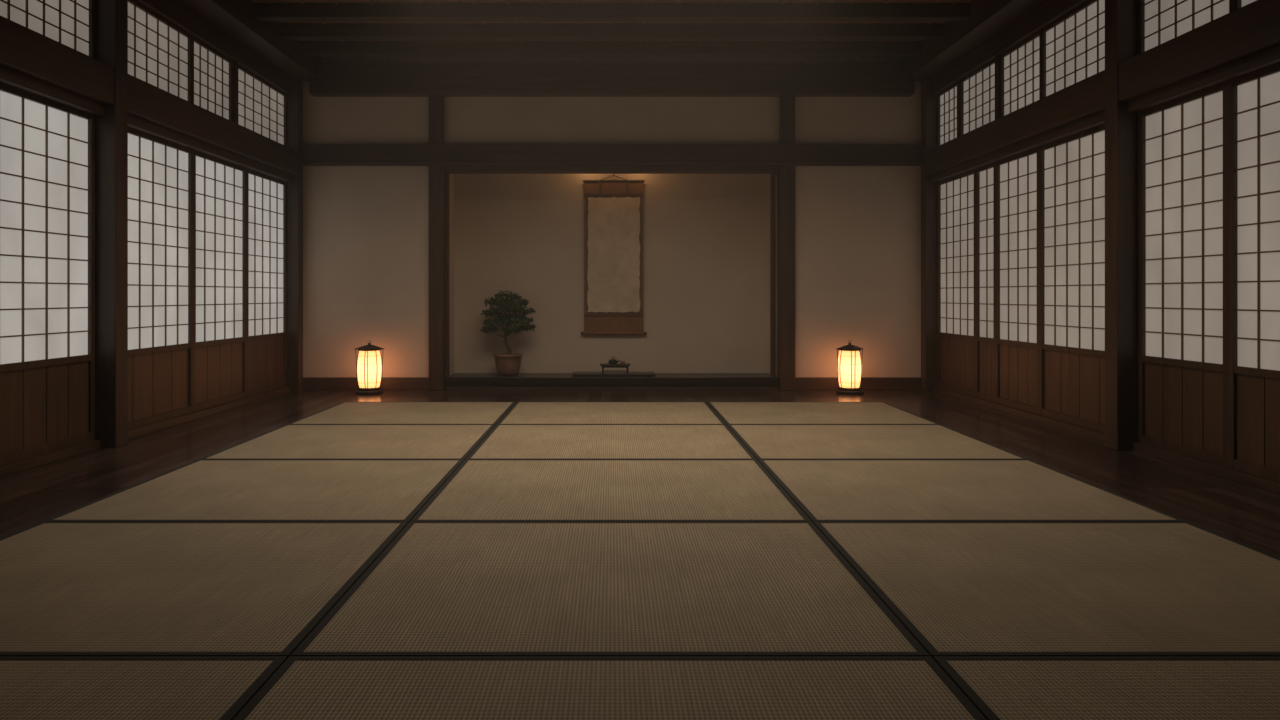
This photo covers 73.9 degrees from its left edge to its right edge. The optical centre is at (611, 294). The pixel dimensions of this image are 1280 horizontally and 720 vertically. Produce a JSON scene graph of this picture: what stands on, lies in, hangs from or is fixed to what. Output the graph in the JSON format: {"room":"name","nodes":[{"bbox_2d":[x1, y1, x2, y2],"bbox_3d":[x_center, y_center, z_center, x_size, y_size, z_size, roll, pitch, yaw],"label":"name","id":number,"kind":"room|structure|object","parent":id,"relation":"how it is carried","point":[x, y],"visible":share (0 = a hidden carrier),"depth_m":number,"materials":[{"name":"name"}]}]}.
{"room":"japanese dojo","nodes":[
{"label":"japanese dojo","id":0,"kind":"room"},
{"bbox_2d":[450,174,453,374],"bbox_3d":[-1.870,-0.365,9.450,0.160,2.770,0.380,0,0,0],"label":"wall","id":1,"kind":"structure","parent":0,"point":[451,175],"depth_m":9.48,"materials":[{"name":"paint"}]},
{"bbox_2d":[445,172,449,376],"bbox_3d":[-1.782,-0.220,9.190,0.035,2.200,0.100,0,0,0],"label":"trim","id":2,"kind":"structure","parent":1,"relation":"attached to","point":[447,175],"depth_m":9.14,"materials":[{"name":"brown wood"}]},
{"bbox_2d":[303,57,920,376],"bbox_3d":[0.000,-0.770,9.200,7.200,3.580,0.120,0,0,0],"label":"wall","id":3,"kind":"structure","parent":0,"point":[366,228],"depth_m":9.14,"materials":[{"name":"paint"}]},
{"bbox_2d":[247,168,286,396],"bbox_3d":[-3.463,-0.117,8.505,0.043,2.165,0.990,0,0,0],"label":"door","id":4,"kind":"structure","parent":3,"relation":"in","point":[266,195],"depth_m":8.50,"materials":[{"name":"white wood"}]},
{"bbox_2d":[287,78,302,390],"bbox_3d":[-3.390,-0.770,9.070,0.140,3.580,0.140,0,0,0],"label":"trim","id":5,"kind":"structure","parent":3,"relation":"attached to","point":[295,99],"depth_m":9.00,"materials":[{"name":"brown wood"}]},
{"bbox_2d":[302,377,428,389],"bbox_3d":[-2.640,0.953,9.125,1.360,0.135,0.030,0,0,0],"label":"baseboard","id":6,"kind":"structure","parent":3,"relation":"attached to","point":[308,383],"depth_m":9.11,"materials":[{"name":"brown wood"}]},
{"bbox_2d":[429,96,445,389],"bbox_3d":[-1.880,-0.555,9.175,0.160,3.150,0.190,0,0,0],"label":"trim","id":7,"kind":"structure","parent":3,"relation":"attached to","point":[436,103],"depth_m":9.08,"materials":[{"name":"brown wood"}]},
{"bbox_2d":[309,63,914,96],"bbox_3d":[0.000,-2.290,9.060,6.400,0.320,0.160,0,0,0],"label":"ceiling beam","id":8,"kind":"structure","parent":3,"relation":"attached to","point":[331,79],"depth_m":8.98,"materials":[{"name":"brown wood"}]},
{"bbox_2d":[300,144,923,165],"bbox_3d":[0.000,-1.500,9.095,6.660,0.230,0.090,0,0,0],"label":"trim","id":9,"kind":"structure","parent":3,"relation":"attached to","point":[311,154],"depth_m":9.06,"materials":[{"name":"brown wood"}]},
{"bbox_2d":[444,166,779,173],"bbox_3d":[0.000,-1.385,9.190,3.600,0.130,0.140,0,0,0],"label":"trim","id":10,"kind":"structure","parent":3,"relation":"attached to","point":[450,169],"depth_m":9.12,"materials":[{"name":"brown wood"}]},
{"bbox_2d":[777,96,794,389],"bbox_3d":[1.880,-0.555,9.175,0.160,3.150,0.190,0,0,0],"label":"trim","id":11,"kind":"structure","parent":3,"relation":"attached to","point":[786,176],"depth_m":9.08,"materials":[{"name":"brown wood"}]},
{"bbox_2d":[795,377,921,389],"bbox_3d":[2.640,0.953,9.125,1.360,0.135,0.030,0,0,0],"label":"baseboard","id":12,"kind":"structure","parent":3,"relation":"attached to","point":[801,383],"depth_m":9.11,"materials":[{"name":"brown wood"}]},
{"bbox_2d":[921,78,938,390],"bbox_3d":[3.390,-0.770,9.070,0.140,3.580,0.140,0,0,0],"label":"trim","id":13,"kind":"structure","parent":3,"relation":"attached to","point":[928,99],"depth_m":9.00,"materials":[{"name":"brown wood"}]},
{"bbox_2d":[454,174,769,372],"bbox_3d":[0.000,-0.365,9.690,3.900,2.770,0.100,0,0,0],"label":"wall","id":14,"kind":"structure","parent":0,"point":[706,237],"depth_m":9.64,"materials":[{"name":"paint"}]},
{"bbox_2d":[581,174,646,334],"bbox_3d":[0.020,-0.476,9.610,0.740,1.858,0.061,0,0,0],"label":"scroll","id":15,"kind":"object","parent":14,"relation":"attached to","point":[613,209],"visible":1,"depth_m":9.60,"materials":[{"name":"paper"}]},
{"bbox_2d":[251,0,972,57],"bbox_3d":[0.002,-2.594,4.070,7.204,0.092,11.540,0,0,0],"label":"ceiling","id":16,"kind":"structure","parent":0,"point":[254,1],"depth_m":7.44,"materials":[{"name":"brown wood"}]},
{"bbox_2d":[301,41,922,56],"bbox_3d":[0.000,-2.495,8.620,6.400,0.130,0.120,0,0,0],"label":"ceiling beam","id":17,"kind":"structure","parent":16,"relation":"attached to","point":[308,48],"depth_m":8.56,"materials":[{"name":"brown wood"}]},
{"bbox_2d":[279,23,944,39],"bbox_3d":[0.000,-2.495,8.060,6.400,0.130,0.120,0,0,0],"label":"ceiling beam","id":18,"kind":"structure","parent":16,"relation":"attached to","point":[287,31],"depth_m":8.00,"materials":[{"name":"brown wood"}]},
{"bbox_2d":[254,3,969,20],"bbox_3d":[0.000,-2.495,7.500,6.400,0.130,0.120,0,0,0],"label":"ceiling beam","id":19,"kind":"structure","parent":16,"relation":"attached to","point":[262,11],"depth_m":7.44,"materials":[{"name":"brown wood"}]},
{"bbox_2d":[0,389,1279,556],"bbox_3d":[0.000,1.080,3.745,7.200,0.120,10.890,0,0,0],"label":"floor","id":20,"kind":"structure","parent":0,"point":[1246,514],"depth_m":5.47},
{"bbox_2d":[95,0,127,447],"bbox_3d":[-3.395,-0.640,5.742,0.170,3.320,0.145,0,0,0],"label":"trim","id":21,"kind":"structure","parent":20,"relation":"on","point":[111,16],"depth_m":5.67,"materials":[{"name":"brown wood"}]},
{"bbox_2d":[0,656,286,719],"bbox_3d":[-1.708,1.010,1.657,1.618,0.021,1.388,0,0,0],"label":"mat","id":22,"kind":"object","parent":20,"relation":"on","point":[31,687],"visible":0.92,"depth_m":2.17,"materials":[{"name":"wicker"}]},
{"bbox_2d":[0,521,407,658],"bbox_3d":[-1.708,1.010,3.055,1.618,0.021,1.393,0,0,0],"label":"mat","id":23,"kind":"object","parent":20,"relation":"on","point":[68,588],"visible":0.86,"depth_m":2.97,"materials":[{"name":"wicker"}]},
{"bbox_2d":[44,459,463,522],"bbox_3d":[-1.708,1.010,4.463,1.618,0.021,1.408,0,0,0],"label":"mat","id":24,"kind":"object","parent":20,"relation":"on","point":[200,489],"visible":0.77,"depth_m":4.31,"materials":[{"name":"wicker"}]},
{"bbox_2d":[200,424,495,459],"bbox_3d":[-1.708,1.010,5.870,1.618,0.021,1.393,0,0,0],"label":"mat","id":25,"kind":"object","parent":20,"relation":"on","point":[288,441],"visible":0.76,"depth_m":5.77,"materials":[{"name":"wicker"}]},
{"bbox_2d":[355,340,383,393],"bbox_3d":[-2.520,0.746,8.830,0.283,0.548,0.283,0,0,20],"label":"lantern","id":26,"kind":"object","parent":20,"relation":"on","point":[369,362],"visible":1,"depth_m":8.74,"materials":[{"name":"beige paper"}]},
{"bbox_2d":[288,402,515,423],"bbox_3d":[-1.708,1.010,7.265,1.618,0.021,1.383,0,0,0],"label":"mat","id":27,"kind":"object","parent":20,"relation":"on","point":[343,412],"visible":0.74,"depth_m":7.24,"materials":[{"name":"fabric"}]},
{"bbox_2d":[233,656,985,719],"bbox_3d":[-0.005,1.010,1.657,1.773,0.021,1.388,0,0,0],"label":"mat","id":28,"kind":"object","parent":20,"relation":"on","point":[303,687],"visible":1,"depth_m":2.16,"materials":[{"name":"wicker"}]},
{"bbox_2d":[291,521,929,655],"bbox_3d":[-0.005,1.010,3.055,1.773,0.021,1.393,0,0,0],"label":"mat","id":29,"kind":"object","parent":20,"relation":"on","point":[439,588],"visible":0.81,"depth_m":2.82,"materials":[{"name":"wicker"}]},
{"bbox_2d":[411,459,810,520],"bbox_3d":[-0.005,1.010,4.463,1.773,0.021,1.408,0,0,0],"label":"mat","id":30,"kind":"object","parent":20,"relation":"on","point":[478,489],"visible":0.8,"depth_m":4.31,"materials":[{"name":"wicker"}]},
{"bbox_2d":[466,424,755,458],"bbox_3d":[-0.005,1.010,5.870,1.773,0.021,1.393,0,0,0],"label":"mat","id":31,"kind":"object","parent":20,"relation":"on","point":[504,441],"visible":0.81,"depth_m":5.77,"materials":[{"name":"wicker"}]},
{"bbox_2d":[497,402,724,423],"bbox_3d":[-0.005,1.010,7.265,1.773,0.021,1.383,0,0,0],"label":"mat","id":32,"kind":"object","parent":20,"relation":"on","point":[521,412],"visible":0.79,"depth_m":7.24,"materials":[{"name":"wicker"}]},
{"bbox_2d":[445,373,778,389],"bbox_3d":[0.000,0.950,9.364,3.570,0.140,0.547,0,0,0],"label":"platform","id":33,"kind":"object","parent":20,"relation":"on","point":[456,381],"visible":0.98,"depth_m":9.11,"materials":[{"name":"paint"}]},
{"bbox_2d":[480,290,535,375],"bbox_3d":[-1.146,0.415,9.383,0.624,0.938,0.373,0,0,0],"label":"bonsai tree","id":34,"kind":"object","parent":33,"relation":"on","point":[507,364],"visible":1,"depth_m":9.32,"materials":[{"name":"green plant"}]},
{"bbox_2d":[572,372,655,376],"bbox_3d":[0.020,0.867,9.300,0.900,0.034,0.280,0,0,0],"label":"display board","id":35,"kind":"object","parent":33,"relation":"on","point":[578,374],"visible":1,"depth_m":9.18,"materials":[{"name":"paint"}]},
{"bbox_2d":[600,363,629,372],"bbox_3d":[0.035,0.803,9.300,0.330,0.092,0.200,0,0,0],"label":"table","id":36,"kind":"object","parent":35,"relation":"on","point":[604,365],"visible":1,"depth_m":9.22,"materials":[{"name":"brown wood"}]},
{"bbox_2d":[608,358,619,363],"bbox_3d":[0.015,0.715,9.304,0.118,0.084,0.104,0,0,-38],"label":"teapot","id":37,"kind":"object","parent":36,"relation":"on","point":[612,361],"visible":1,"depth_m":9.27,"materials":[{"name":"black ceramic"}]},
{"bbox_2d":[707,402,938,424],"bbox_3d":[1.715,1.010,7.265,1.653,0.021,1.383,0,0,0],"label":"mat","id":38,"kind":"object","parent":20,"relation":"on","point":[729,412],"visible":0.76,"depth_m":7.24,"materials":[{"name":"wicker"}]},
{"bbox_2d":[836,340,863,393],"bbox_3d":[2.470,0.746,8.830,0.283,0.548,0.283,0,0,20],"label":"lantern","id":39,"kind":"object","parent":20,"relation":"on","point":[849,361],"visible":1,"depth_m":8.73,"materials":[{"name":"beige paper"}]},
{"bbox_2d":[727,424,1027,459],"bbox_3d":[1.715,1.010,5.870,1.653,0.021,1.393,0,0,0],"label":"mat","id":40,"kind":"object","parent":20,"relation":"on","point":[764,441],"visible":0.77,"depth_m":5.77,"materials":[{"name":"wicker"}]},
{"bbox_2d":[758,459,1185,521],"bbox_3d":[1.715,1.010,4.463,1.653,0.021,1.408,0,0,0],"label":"mat","id":41,"kind":"object","parent":20,"relation":"on","point":[823,489],"visible":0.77,"depth_m":4.31,"materials":[{"name":"wicker"}]},
{"bbox_2d":[813,521,1279,657],"bbox_3d":[1.715,1.010,3.055,1.653,0.021,1.393,0,0,0],"label":"mat","id":42,"kind":"object","parent":20,"relation":"on","point":[960,588],"visible":0.85,"depth_m":2.93,"materials":[{"name":"wicker"}]},
{"bbox_2d":[933,656,1279,719],"bbox_3d":[1.715,1.010,1.657,1.653,0.021,1.388,0,0,0],"label":"mat","id":43,"kind":"object","parent":20,"relation":"on","point":[999,687],"visible":0.94,"depth_m":2.17,"materials":[{"name":"wicker"}]},
{"bbox_2d":[1105,0,1138,449],"bbox_3d":[3.395,-0.640,5.643,0.170,3.320,0.145,0,0,0],"label":"trim","id":44,"kind":"structure","parent":20,"relation":"on","point":[1121,16],"depth_m":5.57,"materials":[{"name":"brown wood"}]},
{"bbox_3d":[3.510,0.995,5.995,0.120,0.050,6.490,0,0,0],"label":"trim","id":45,"kind":"structure","parent":20,"relation":"on","visible":0},
{"bbox_2d":[937,169,975,396],"bbox_3d":[3.463,-0.117,8.525,0.043,2.165,0.950,0,0,0],"label":"door","id":46,"kind":"structure","parent":45,"relation":"on","point":[956,195],"depth_m":8.52,"materials":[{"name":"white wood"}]},
{"bbox_2d":[976,162,995,401],"bbox_3d":[3.463,-0.117,7.840,0.043,2.165,0.420,0,0,0],"label":"door","id":47,"kind":"structure","parent":45,"relation":"on","point":[985,175],"depth_m":7.85,"materials":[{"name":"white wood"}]},
{"bbox_2d":[996,147,1038,414],"bbox_3d":[3.463,-0.117,7.240,0.043,2.165,0.780,0,0,0],"label":"door","id":48,"kind":"structure","parent":45,"relation":"on","point":[1017,176],"depth_m":7.24,"materials":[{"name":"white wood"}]},
{"bbox_2d":[1039,124,1104,432],"bbox_3d":[3.463,-0.117,6.287,0.043,2.165,1.125,0,0,0],"label":"door","id":49,"kind":"structure","parent":45,"relation":"on","point":[1071,168],"depth_m":6.39,"materials":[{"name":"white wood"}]},
{"bbox_2d":[1138,81,1227,466],"bbox_3d":[3.463,-0.117,5.155,0.043,2.165,0.810,0,0,0],"label":"door","id":50,"kind":"structure","parent":45,"relation":"on","point":[1183,141],"depth_m":5.15,"materials":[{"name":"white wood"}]},
{"bbox_2d":[1228,63,1279,481],"bbox_3d":[3.463,-0.117,4.300,0.043,2.165,0.900,0,0,0],"label":"door","id":51,"kind":"structure","parent":45,"relation":"on","point":[1253,98],"depth_m":4.58,"materials":[{"name":"white paper"}]},
{"bbox_3d":[-3.510,0.995,5.970,0.120,0.050,6.540,0,0,0],"label":"trim","id":52,"kind":"structure","parent":20,"relation":"on","visible":0},
{"bbox_2d":[0,83,94,465],"bbox_3d":[-3.463,-0.117,5.200,0.043,2.165,0.920,0,0,0],"label":"door","id":53,"kind":"structure","parent":52,"relation":"on","point":[47,147],"depth_m":5.19,"materials":[{"name":"white paper"}]},
{"bbox_2d":[128,127,192,429],"bbox_3d":[-3.463,-0.117,6.405,0.043,2.165,1.170,0,0,0],"label":"door","id":54,"kind":"structure","parent":52,"relation":"on","point":[160,171],"depth_m":6.49,"materials":[{"name":"white paper"}]},
{"bbox_2d":[193,150,246,411],"bbox_3d":[-3.463,-0.117,7.500,0.043,2.165,1.020,0,0,0],"label":"door","id":55,"kind":"structure","parent":52,"relation":"on","point":[219,186],"depth_m":7.46,"materials":[{"name":"white paper"}]},
{"bbox_2d":[776,174,776,376],"bbox_3d":[1.870,-0.365,9.450,0.160,2.770,0.380,0,0,0],"label":"wall","id":56,"kind":"structure","parent":0,"point":[776,174],"depth_m":9.26,"materials":[{"name":"paint"}]},
{"bbox_2d":[770,173,775,376],"bbox_3d":[1.742,-0.220,9.200,0.045,2.200,0.080,0,0,0],"label":"trim","id":57,"kind":"structure","parent":56,"relation":"attached to","point":[772,175],"depth_m":9.16,"materials":[{"name":"brown wood"}]},
{"bbox_2d":[934,386,1279,493],"bbox_3d":[3.430,0.993,3.700,0.040,0.054,10.600,0,0,0],"label":"baseboard","id":58,"kind":"structure","parent":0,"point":[1259,482],"depth_m":5.39,"materials":[{"name":"brown wood"}]},
{"bbox_3d":[-3.510,-0.770,0.500,0.120,3.580,4.400,0,0,0],"label":"wall","id":59,"kind":"structure","parent":0,"visible":0},
{"bbox_2d":[0,0,94,57],"bbox_3d":[-3.463,-1.830,5.175,0.043,0.600,0.970,0,0,0],"label":"window","id":60,"kind":"structure","parent":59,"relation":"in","point":[71,23],"depth_m":5.32,"materials":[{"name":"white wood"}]},
{"bbox_2d":[0,386,289,477],"bbox_3d":[-3.430,0.993,3.700,0.040,0.054,10.600,0,0,0],"label":"baseboard","id":61,"kind":"structure","parent":59,"relation":"attached to","point":[33,462],"depth_m":6.11,"materials":[{"name":"brown wood"}]},
{"bbox_2d":[0,16,297,181],"bbox_3d":[-3.385,-1.357,3.700,0.130,0.325,10.600,0,0,0],"label":"wall beam","id":62,"kind":"structure","parent":59,"relation":"attached to","point":[32,62],"depth_m":5.92,"materials":[{"name":"brown wood"}]},
{"bbox_2d":[128,0,191,102],"bbox_3d":[-3.463,-1.830,6.395,0.043,0.600,1.150,0,0,0],"label":"window","id":63,"kind":"structure","parent":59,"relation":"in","point":[159,51],"depth_m":6.47,"materials":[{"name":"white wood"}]},
{"bbox_2d":[192,35,232,121],"bbox_3d":[-3.463,-1.830,7.343,0.043,0.600,0.745,0,0,0],"label":"window","id":64,"kind":"structure","parent":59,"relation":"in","point":[212,71],"depth_m":7.35,"materials":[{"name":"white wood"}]},
{"bbox_2d":[136,0,320,93],"bbox_3d":[-3.290,-2.345,3.770,0.320,0.430,10.740,0,0,0],"label":"trim","id":65,"kind":"structure","parent":59,"relation":"attached to","point":[231,28],"depth_m":7.50,"materials":[{"name":"brown wood"}]},
{"bbox_2d":[233,60,237,123],"bbox_3d":[-3.453,-1.827,7.750,0.065,0.605,0.070,0,0,0],"label":"trim","id":66,"kind":"structure","parent":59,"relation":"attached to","point":[235,63],"depth_m":7.72,"materials":[{"name":"brown wood"}]},
{"bbox_2d":[238,64,286,145],"bbox_3d":[-3.463,-1.830,8.393,0.043,0.600,1.215,0,0,0],"label":"window","id":67,"kind":"structure","parent":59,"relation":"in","point":[262,107],"depth_m":8.39,"materials":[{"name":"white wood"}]},
{"bbox_3d":[3.510,-0.770,0.525,0.120,3.580,4.450,0,0,0],"label":"wall","id":68,"kind":"structure","parent":0,"visible":0},
{"bbox_2d":[937,82,956,145],"bbox_3d":[3.463,-1.830,8.717,0.043,0.600,0.565,0,0,0],"label":"window","id":69,"kind":"structure","parent":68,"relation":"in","point":[947,98],"depth_m":8.78,"materials":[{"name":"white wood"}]},
{"bbox_2d":[957,80,959,136],"bbox_3d":[3.453,-1.827,8.420,0.065,0.605,0.030,0,0,0],"label":"trim","id":70,"kind":"structure","parent":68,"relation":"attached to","point":[958,81],"depth_m":8.40,"materials":[{"name":"brown wood"}]},
{"bbox_2d":[960,59,994,135],"bbox_3d":[3.463,-1.830,8.002,0.043,0.600,0.805,0,0,0],"label":"window","id":71,"kind":"structure","parent":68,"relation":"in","point":[977,89],"depth_m":8.03,"materials":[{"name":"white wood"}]},
{"bbox_2d":[903,0,1087,93],"bbox_3d":[3.290,-2.345,3.770,0.320,0.430,10.740,0,0,0],"label":"trim","id":72,"kind":"structure","parent":68,"relation":"attached to","point":[992,28],"depth_m":7.50,"materials":[{"name":"brown wood"}]},
{"bbox_2d":[995,55,999,119],"bbox_3d":[3.453,-1.827,7.570,0.065,0.605,0.060,0,0,0],"label":"trim","id":73,"kind":"structure","parent":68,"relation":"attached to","point":[997,58],"depth_m":7.54,"materials":[{"name":"brown wood"}]},
{"bbox_2d":[1000,30,1040,116],"bbox_3d":[3.463,-1.830,7.178,0.043,0.600,0.725,0,0,0],"label":"window","id":74,"kind":"structure","parent":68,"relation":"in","point":[1020,65],"depth_m":7.19,"materials":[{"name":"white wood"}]},
{"bbox_2d":[1041,0,1104,98],"bbox_3d":[3.463,-1.830,6.270,0.043,0.600,1.090,0,0,0],"label":"window","id":75,"kind":"structure","parent":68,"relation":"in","point":[1073,45],"depth_m":6.38,"materials":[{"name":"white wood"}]},
{"bbox_2d":[926,0,1279,181],"bbox_3d":[3.385,-1.357,3.700,0.130,0.325,10.600,0,0,0],"label":"wall beam","id":76,"kind":"structure","parent":68,"relation":"attached to","point":[1243,41],"depth_m":5.36,"materials":[{"name":"brown wood"}]},
{"bbox_2d":[1138,0,1232,53],"bbox_3d":[3.463,-1.830,5.135,0.043,0.600,0.850,0,0,0],"label":"window","id":77,"kind":"structure","parent":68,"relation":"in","point":[1159,21],"depth_m":5.26,"materials":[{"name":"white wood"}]},
{"bbox_2d":[1233,0,1255,10],"bbox_3d":[3.463,-1.830,4.250,0.043,0.600,0.920,0,0,0],"label":"window","id":78,"kind":"structure","parent":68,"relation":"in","point":[1237,4],"depth_m":4.68,"materials":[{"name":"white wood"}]}
]}

